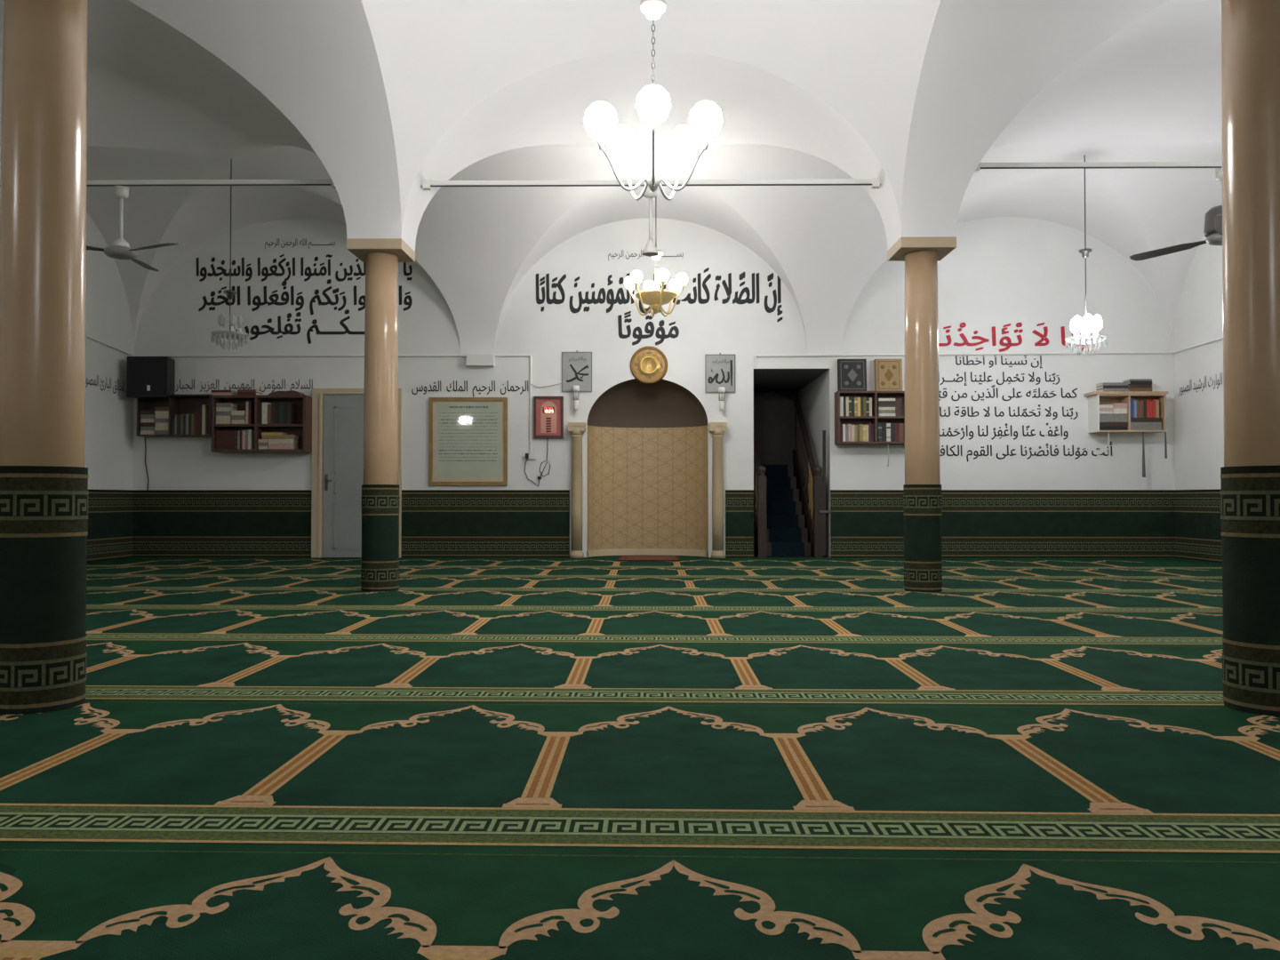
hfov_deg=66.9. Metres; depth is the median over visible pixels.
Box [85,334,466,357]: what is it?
conduit
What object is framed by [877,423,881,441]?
book
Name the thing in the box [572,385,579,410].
wall lamp
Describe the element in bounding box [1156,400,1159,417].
book
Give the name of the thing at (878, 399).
book
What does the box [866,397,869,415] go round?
book
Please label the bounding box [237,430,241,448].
book
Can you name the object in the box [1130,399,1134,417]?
book
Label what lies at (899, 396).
bookcase
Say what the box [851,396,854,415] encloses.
book
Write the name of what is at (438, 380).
inscription
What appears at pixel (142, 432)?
book
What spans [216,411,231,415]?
book
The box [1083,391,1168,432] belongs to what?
wall shelf
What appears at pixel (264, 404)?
book
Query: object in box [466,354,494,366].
junction box
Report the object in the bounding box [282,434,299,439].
book
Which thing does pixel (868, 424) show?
book
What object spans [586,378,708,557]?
niche
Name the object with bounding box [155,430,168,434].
book
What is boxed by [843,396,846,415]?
book
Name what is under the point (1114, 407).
book
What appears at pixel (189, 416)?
book
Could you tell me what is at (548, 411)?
wall clock
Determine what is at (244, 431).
book
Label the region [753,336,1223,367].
conduit
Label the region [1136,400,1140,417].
book
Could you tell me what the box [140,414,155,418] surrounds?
book
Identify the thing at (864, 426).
book
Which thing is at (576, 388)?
socket
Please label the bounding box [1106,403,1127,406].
book
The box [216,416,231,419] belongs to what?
book
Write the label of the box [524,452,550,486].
cable
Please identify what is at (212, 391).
book
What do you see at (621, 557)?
rug
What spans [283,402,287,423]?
book
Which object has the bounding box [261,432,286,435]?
book
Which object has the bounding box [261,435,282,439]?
book
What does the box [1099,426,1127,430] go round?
book
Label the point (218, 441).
book
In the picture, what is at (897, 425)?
book
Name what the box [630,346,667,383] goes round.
medallion
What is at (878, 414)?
book
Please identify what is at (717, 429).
colonnette
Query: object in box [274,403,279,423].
book
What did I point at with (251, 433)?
book
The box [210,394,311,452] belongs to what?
bookcase
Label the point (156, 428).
book
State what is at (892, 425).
book
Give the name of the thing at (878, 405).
book
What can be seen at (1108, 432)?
strap
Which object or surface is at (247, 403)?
book
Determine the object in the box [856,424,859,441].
book
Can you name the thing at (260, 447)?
book
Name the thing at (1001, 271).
wall
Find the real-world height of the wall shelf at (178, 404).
0.503 m
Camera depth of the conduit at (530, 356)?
11.89 m
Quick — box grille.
[127,358,166,395]
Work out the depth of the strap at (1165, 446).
11.60 m
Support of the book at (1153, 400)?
on the book at (1132, 420)
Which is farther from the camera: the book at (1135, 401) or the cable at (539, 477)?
the cable at (539, 477)
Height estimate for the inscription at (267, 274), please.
1.145 m
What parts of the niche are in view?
skirting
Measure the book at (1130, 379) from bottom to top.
0.020 m
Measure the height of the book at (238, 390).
0.030 m
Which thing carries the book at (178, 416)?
on the wall shelf at (178, 404)
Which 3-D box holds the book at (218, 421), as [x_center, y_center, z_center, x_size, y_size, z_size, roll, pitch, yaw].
[-5.045,-0.701,11.826,0.175,0.050,0.200,0,-1,1]
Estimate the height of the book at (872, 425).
0.210 m
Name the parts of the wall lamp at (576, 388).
bulb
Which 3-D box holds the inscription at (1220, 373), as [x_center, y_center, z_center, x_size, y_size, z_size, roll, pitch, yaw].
[6.510,-1.092,11.139,0.001,0.207,1.170,0,-1,1]
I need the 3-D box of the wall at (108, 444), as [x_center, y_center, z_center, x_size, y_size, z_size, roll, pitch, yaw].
[-6.453,-1.454,3.460,0.200,4.520,17.440,0,-1,1]
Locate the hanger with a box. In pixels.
[642,185,658,255]
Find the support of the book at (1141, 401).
on the book at (1132, 420)
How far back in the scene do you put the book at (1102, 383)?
11.61 m
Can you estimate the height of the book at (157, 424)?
0.048 m
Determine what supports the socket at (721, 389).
attached to the wall lamp at (721, 390)
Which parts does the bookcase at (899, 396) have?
panel, panel, panel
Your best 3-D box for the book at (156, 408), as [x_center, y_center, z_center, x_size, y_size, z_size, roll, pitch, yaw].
[-5.802,-0.861,11.850,0.165,0.050,0.190,0,-1,1]
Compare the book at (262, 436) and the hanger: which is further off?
the book at (262, 436)
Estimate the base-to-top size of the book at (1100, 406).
0.034 m
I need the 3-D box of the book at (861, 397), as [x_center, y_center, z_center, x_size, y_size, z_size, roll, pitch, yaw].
[2.677,-0.885,11.764,0.034,0.235,0.172,0,-1,1]
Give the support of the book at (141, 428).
on the book at (142, 432)
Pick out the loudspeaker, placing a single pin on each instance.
(148, 378)
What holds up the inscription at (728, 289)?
attached to the wall at (1001, 271)
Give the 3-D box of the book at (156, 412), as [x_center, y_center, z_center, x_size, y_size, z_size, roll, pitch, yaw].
[-5.798,-0.814,11.851,0.165,0.042,0.190,0,-1,1]
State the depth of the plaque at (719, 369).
11.88 m
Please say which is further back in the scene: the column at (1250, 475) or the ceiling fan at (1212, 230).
the ceiling fan at (1212, 230)
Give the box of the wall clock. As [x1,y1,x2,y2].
[533,396,563,438]
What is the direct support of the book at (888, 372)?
on the bookcase at (899, 396)
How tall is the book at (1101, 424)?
0.050 m
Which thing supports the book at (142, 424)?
on the book at (141, 428)
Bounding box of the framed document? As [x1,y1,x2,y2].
[428,397,507,485]
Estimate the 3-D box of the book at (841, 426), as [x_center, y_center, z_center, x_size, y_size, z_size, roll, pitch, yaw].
[2.429,-0.563,11.764,0.034,0.200,0.172,0,-1,1]
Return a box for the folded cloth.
[267,390,304,395]
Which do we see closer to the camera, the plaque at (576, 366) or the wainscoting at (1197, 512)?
the wainscoting at (1197, 512)
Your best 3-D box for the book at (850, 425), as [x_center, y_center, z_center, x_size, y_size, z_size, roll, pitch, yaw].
[2.532,-0.568,11.763,0.034,0.210,0.172,0,-1,1]
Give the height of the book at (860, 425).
0.210 m
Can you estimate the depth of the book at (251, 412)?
11.73 m
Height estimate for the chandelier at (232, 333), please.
1.977 m
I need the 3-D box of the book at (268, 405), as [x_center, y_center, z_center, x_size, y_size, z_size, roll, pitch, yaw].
[-4.484,-0.796,11.817,0.040,0.240,0.202,0,-1,1]
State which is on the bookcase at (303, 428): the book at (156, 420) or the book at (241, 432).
the book at (241, 432)
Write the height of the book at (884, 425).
0.220 m
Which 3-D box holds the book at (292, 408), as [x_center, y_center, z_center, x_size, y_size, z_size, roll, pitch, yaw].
[-4.243,-0.806,11.818,0.040,0.260,0.202,0,-1,1]
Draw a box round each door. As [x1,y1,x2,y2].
[311,388,402,557]
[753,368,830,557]
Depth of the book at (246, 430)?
11.72 m
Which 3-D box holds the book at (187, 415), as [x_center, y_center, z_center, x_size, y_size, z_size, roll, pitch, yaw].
[-5.491,-0.675,11.840,0.036,0.250,0.182,0,-1,1]
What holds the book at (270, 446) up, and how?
on the bookcase at (303, 428)
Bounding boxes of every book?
[140,410,155,414]
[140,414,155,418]
[140,418,155,422]
[140,422,155,426]
[140,426,155,431]
[140,430,155,434]
[154,407,168,410]
[154,426,168,430]
[155,410,168,414]
[155,414,168,418]
[155,418,168,422]
[155,422,168,426]
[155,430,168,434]
[171,417,175,434]
[174,415,176,434]
[176,415,180,434]
[180,414,185,434]
[183,415,185,434]
[185,414,191,434]
[188,415,191,434]
[191,414,194,434]
[193,412,197,434]
[197,409,201,434]
[201,404,208,434]
[211,390,237,393]
[211,392,237,395]
[215,444,237,448]
[216,402,237,408]
[216,407,237,411]
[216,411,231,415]
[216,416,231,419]
[216,419,231,423]
[216,430,237,434]
[216,434,237,439]
[216,439,237,444]
[231,410,246,415]
[231,415,245,419]
[231,419,245,423]
[237,389,262,393]
[237,392,262,395]
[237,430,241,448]
[240,431,242,448]
[242,430,245,448]
[245,401,248,423]
[245,429,247,448]
[248,401,254,423]
[248,429,254,448]
[258,403,262,423]
[258,439,268,442]
[258,442,268,446]
[258,446,268,448]
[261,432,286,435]
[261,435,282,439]
[262,402,271,423]
[267,404,271,423]
[268,439,298,445]
[268,444,298,448]
[271,403,274,423]
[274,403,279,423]
[279,402,283,423]
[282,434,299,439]
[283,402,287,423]
[287,402,296,423]
[837,359,866,391]
[840,396,843,415]
[840,424,842,441]
[841,424,845,441]
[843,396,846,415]
[845,424,848,441]
[846,396,848,415]
[848,396,851,415]
[848,424,851,441]
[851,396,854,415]
[851,424,854,441]
[854,397,857,415]
[854,424,856,441]
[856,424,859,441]
[857,397,860,415]
[858,424,863,441]
[860,396,863,415]
[863,397,866,415]
[863,424,865,441]
[865,423,871,441]
[865,424,868,441]
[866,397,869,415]
[869,397,871,415]
[871,424,874,441]
[873,359,902,391]
[877,398,895,400]
[877,400,895,404]
[877,404,895,407]
[877,407,895,410]
[877,409,895,413]
[877,413,895,415]
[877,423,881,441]
[881,423,886,441]
[886,423,890,441]
[890,423,895,441]
[895,423,899,441]
[899,423,903,441]
[1096,382,1127,386]
[1096,385,1127,390]
[1096,388,1128,391]
[1099,405,1112,407]
[1099,408,1112,410]
[1099,410,1112,413]
[1099,413,1127,417]
[1099,417,1127,422]
[1099,422,1127,426]
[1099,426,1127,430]
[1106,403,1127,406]
[1112,406,1127,408]
[1112,408,1127,410]
[1112,410,1127,413]
[1122,378,1151,382]
[1126,380,1151,384]
[1128,384,1151,388]
[1128,387,1151,391]
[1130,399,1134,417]
[1130,417,1161,422]
[1130,422,1161,425]
[1130,425,1161,430]
[1134,400,1136,417]
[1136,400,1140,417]
[1139,400,1143,417]
[1144,400,1146,417]
[1145,399,1150,417]
[1149,399,1156,417]
[1149,400,1152,417]
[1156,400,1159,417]
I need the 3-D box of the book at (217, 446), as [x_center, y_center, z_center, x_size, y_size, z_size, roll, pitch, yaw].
[-5.012,-0.399,11.816,0.240,0.060,0.200,0,-1,1]
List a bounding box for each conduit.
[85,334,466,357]
[495,354,531,452]
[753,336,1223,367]
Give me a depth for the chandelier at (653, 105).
5.43 m
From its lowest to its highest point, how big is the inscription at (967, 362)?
1.334 m
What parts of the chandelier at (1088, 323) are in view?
bulb, bulb, bulb, cord, chain, glass dish, bulb, bulb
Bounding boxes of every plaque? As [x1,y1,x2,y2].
[561,350,591,391]
[704,352,735,392]
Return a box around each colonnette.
[568,422,586,558]
[708,422,727,558]
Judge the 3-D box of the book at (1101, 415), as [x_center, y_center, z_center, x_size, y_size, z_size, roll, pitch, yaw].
[5.665,-0.767,11.689,0.345,0.050,0.180,0,-1,1]
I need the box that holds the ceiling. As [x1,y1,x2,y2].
[0,0,1222,355]
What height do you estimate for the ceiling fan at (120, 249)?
0.624 m
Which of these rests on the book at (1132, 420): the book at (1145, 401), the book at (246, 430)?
the book at (1145, 401)
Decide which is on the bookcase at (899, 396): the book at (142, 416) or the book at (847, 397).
the book at (847, 397)
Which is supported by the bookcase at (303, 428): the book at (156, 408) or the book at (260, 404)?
the book at (260, 404)
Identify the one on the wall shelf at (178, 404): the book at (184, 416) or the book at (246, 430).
the book at (184, 416)
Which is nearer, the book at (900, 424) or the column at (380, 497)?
the column at (380, 497)
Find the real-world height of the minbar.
2.270 m
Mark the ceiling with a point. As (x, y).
(378, 100)
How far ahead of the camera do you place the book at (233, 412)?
11.73 m
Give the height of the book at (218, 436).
0.055 m
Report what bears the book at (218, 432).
on the book at (218, 436)
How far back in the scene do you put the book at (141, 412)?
11.76 m
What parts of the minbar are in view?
handrail, newel post, panel, handrail, newel post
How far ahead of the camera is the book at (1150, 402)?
11.60 m
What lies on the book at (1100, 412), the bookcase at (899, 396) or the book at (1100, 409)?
the book at (1100, 409)
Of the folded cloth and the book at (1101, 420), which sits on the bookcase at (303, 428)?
the folded cloth
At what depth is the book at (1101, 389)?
11.60 m
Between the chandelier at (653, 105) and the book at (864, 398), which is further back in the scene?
the book at (864, 398)
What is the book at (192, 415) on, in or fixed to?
on the wall shelf at (178, 404)
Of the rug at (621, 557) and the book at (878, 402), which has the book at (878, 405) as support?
the book at (878, 402)
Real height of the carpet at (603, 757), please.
0.002 m
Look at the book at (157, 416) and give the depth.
11.75 m
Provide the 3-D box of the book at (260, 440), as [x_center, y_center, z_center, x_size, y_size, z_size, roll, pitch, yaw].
[-4.559,-0.472,11.814,0.110,0.042,0.200,0,-1,1]
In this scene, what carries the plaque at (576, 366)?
attached to the wall at (1001, 271)
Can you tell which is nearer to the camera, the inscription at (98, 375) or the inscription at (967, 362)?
the inscription at (98, 375)
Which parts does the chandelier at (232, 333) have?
bulb, glass dish, cord, bulb, bulb, bulb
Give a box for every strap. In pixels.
[1107,432,1110,455]
[1142,432,1145,477]
[1164,432,1167,458]
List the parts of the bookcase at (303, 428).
panel, panel, panel, panel, panel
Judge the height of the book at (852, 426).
0.200 m
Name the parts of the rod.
rod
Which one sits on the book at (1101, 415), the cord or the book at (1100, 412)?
the book at (1100, 412)
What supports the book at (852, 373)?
on the bookcase at (899, 396)
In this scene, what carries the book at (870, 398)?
on the bookcase at (899, 396)
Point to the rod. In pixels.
(874, 182)
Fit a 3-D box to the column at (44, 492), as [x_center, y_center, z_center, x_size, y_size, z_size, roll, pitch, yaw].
[-2.093,-0.577,3.395,0.424,2.725,0.424,0,-1,1]
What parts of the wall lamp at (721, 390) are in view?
bulb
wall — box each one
[0,154,134,489]
[132,216,1175,557]
[1173,235,1223,489]
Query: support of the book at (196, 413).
on the wall shelf at (178, 404)
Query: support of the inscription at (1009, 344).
attached to the wall at (1001, 271)
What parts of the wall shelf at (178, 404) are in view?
panel, panel, panel, panel, panel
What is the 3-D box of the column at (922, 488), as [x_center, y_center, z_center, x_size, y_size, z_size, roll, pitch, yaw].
[2.214,-0.496,7.607,0.424,2.725,0.424,0,-1,1]
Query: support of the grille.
attached to the loudspeaker
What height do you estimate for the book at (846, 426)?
0.200 m
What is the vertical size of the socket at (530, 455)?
0.076 m
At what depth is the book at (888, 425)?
11.67 m
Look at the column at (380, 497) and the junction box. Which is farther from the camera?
the junction box
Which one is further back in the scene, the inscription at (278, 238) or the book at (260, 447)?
the inscription at (278, 238)
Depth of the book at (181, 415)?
11.75 m
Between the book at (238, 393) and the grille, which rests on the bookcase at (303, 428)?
the book at (238, 393)
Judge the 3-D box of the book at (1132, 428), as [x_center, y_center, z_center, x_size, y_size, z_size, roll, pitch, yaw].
[6.058,-0.620,11.680,0.370,0.050,0.180,0,-1,1]
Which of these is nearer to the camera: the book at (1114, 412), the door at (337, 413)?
the book at (1114, 412)
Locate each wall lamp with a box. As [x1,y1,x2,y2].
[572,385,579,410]
[718,386,725,410]
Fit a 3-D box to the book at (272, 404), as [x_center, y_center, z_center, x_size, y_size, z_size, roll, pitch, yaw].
[-4.440,-0.801,11.825,0.045,0.250,0.202,0,-1,1]
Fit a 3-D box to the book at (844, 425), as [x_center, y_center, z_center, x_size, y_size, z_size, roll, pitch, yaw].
[2.462,-0.568,11.762,0.030,0.210,0.172,0,-1,1]
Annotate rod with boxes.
[421,177,880,190]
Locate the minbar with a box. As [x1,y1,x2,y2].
[753,391,829,557]
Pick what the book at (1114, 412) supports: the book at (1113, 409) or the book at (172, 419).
the book at (1113, 409)
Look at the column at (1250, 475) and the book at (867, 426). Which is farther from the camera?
the book at (867, 426)
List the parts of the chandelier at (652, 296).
lamp shade, lamp shade, arm, arm, lamp shade, stem, glass dish, cord, arm, lamp shade, arm, arm, lamp shade, lamp shade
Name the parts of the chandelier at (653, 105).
lamp shade, lamp shade, arm, arm, stem, lamp shade, chain, arm, arm, arm, lamp shade, lamp shade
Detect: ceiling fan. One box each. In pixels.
[86,179,335,271]
[974,161,1222,260]
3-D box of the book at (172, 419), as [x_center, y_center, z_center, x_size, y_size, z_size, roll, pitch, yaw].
[-5.662,-0.650,11.841,0.030,0.200,0.182,0,-1,1]
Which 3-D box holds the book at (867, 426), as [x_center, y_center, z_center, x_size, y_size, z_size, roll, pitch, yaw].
[2.739,-0.563,11.757,0.030,0.200,0.172,0,-1,1]
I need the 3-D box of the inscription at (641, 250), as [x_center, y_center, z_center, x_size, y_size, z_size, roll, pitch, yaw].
[0.071,-2.768,11.932,0.926,0.135,0.001,0,-1,1]
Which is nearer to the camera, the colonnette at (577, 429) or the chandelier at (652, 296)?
the chandelier at (652, 296)
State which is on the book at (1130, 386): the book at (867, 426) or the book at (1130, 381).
the book at (1130, 381)
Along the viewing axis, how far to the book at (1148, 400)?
11.60 m
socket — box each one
[525,452,535,459]
[572,385,579,391]
[718,386,725,392]
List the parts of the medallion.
plate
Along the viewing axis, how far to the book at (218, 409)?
11.73 m
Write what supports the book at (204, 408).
on the wall shelf at (178, 404)
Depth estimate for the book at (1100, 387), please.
11.60 m
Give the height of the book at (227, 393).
0.035 m
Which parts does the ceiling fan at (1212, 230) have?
tie rod, rod, blade, motor, blade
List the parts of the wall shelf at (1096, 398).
panel, panel, panel, panel, panel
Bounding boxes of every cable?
[144,437,149,490]
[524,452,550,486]
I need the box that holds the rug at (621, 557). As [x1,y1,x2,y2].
[617,555,679,560]
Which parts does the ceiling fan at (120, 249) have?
blade, motor, blade, blade, rod, tie rod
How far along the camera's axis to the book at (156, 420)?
11.76 m
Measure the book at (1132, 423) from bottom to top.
0.045 m
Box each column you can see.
[0,0,88,714]
[346,238,415,591]
[887,236,956,591]
[1220,0,1279,717]
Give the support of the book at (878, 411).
on the book at (878, 414)
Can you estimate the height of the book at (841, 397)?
0.235 m
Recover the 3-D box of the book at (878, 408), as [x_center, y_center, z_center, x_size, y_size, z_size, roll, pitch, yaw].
[2.975,-0.861,11.761,0.200,0.036,0.170,0,-1,1]
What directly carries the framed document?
attached to the wall at (1001, 271)
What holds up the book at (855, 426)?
on the bookcase at (899, 396)
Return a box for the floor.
[586,551,828,557]
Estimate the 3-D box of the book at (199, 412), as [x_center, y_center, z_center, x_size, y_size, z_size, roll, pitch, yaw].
[-5.337,-0.700,11.837,0.050,0.300,0.182,0,-1,1]
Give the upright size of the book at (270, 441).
0.062 m
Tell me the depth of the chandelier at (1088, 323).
9.67 m
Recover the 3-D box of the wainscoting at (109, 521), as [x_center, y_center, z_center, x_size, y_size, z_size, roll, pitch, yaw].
[-6.312,0.433,6.503,0.014,0.825,10.880,0,-1,1]
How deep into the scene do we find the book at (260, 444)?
11.72 m
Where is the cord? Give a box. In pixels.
[887,443,889,466]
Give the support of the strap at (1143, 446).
hanging from the wall shelf at (1096, 398)
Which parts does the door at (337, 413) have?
handle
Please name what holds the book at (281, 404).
on the bookcase at (303, 428)
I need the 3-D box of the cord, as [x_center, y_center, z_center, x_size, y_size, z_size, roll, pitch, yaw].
[2.990,-0.299,11.666,0.025,0.281,0.017,0,-1,23]
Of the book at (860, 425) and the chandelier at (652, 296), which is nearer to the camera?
the chandelier at (652, 296)
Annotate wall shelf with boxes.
[136,394,211,437]
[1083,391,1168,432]
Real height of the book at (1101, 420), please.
0.050 m
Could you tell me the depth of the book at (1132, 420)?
11.59 m
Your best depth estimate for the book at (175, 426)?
11.76 m
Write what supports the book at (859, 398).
on the bookcase at (899, 396)
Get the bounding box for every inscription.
[85,375,123,393]
[175,379,312,391]
[196,254,412,343]
[264,238,335,249]
[411,380,527,397]
[536,267,782,345]
[608,249,683,260]
[938,322,1099,351]
[938,355,1112,461]
[1178,373,1222,395]
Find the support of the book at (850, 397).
on the bookcase at (899, 396)
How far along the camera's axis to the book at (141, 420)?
11.76 m
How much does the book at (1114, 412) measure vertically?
0.030 m
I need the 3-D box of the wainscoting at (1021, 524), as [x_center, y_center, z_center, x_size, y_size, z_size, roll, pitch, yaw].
[0.131,0.536,11.864,12.780,0.825,0.014,0,-1,1]
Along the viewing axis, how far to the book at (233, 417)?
11.73 m
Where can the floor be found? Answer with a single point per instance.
(755, 556)
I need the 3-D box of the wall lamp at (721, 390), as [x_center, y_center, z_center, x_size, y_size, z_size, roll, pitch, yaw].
[0.993,-0.988,11.809,0.088,0.287,0.124,0,-1,1]
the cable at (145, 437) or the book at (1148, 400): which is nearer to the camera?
the book at (1148, 400)
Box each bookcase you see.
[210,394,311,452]
[834,391,904,444]
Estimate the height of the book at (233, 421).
0.050 m
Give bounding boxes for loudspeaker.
[126,356,175,399]
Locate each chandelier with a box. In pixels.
[210,159,248,351]
[584,0,722,200]
[624,197,687,317]
[1064,155,1107,356]
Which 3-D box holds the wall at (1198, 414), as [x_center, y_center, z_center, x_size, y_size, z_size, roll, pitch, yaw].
[6.527,-1.456,3.317,0.200,4.520,17.440,0,-1,1]
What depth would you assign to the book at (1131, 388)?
11.60 m
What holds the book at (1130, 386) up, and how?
on the book at (1131, 388)
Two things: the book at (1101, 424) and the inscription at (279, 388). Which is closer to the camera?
the book at (1101, 424)
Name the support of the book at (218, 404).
on the book at (218, 409)
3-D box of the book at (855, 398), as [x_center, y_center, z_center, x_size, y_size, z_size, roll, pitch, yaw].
[2.603,-0.882,11.763,0.036,0.230,0.174,0,-1,1]
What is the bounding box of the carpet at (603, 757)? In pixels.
[0,554,1279,959]

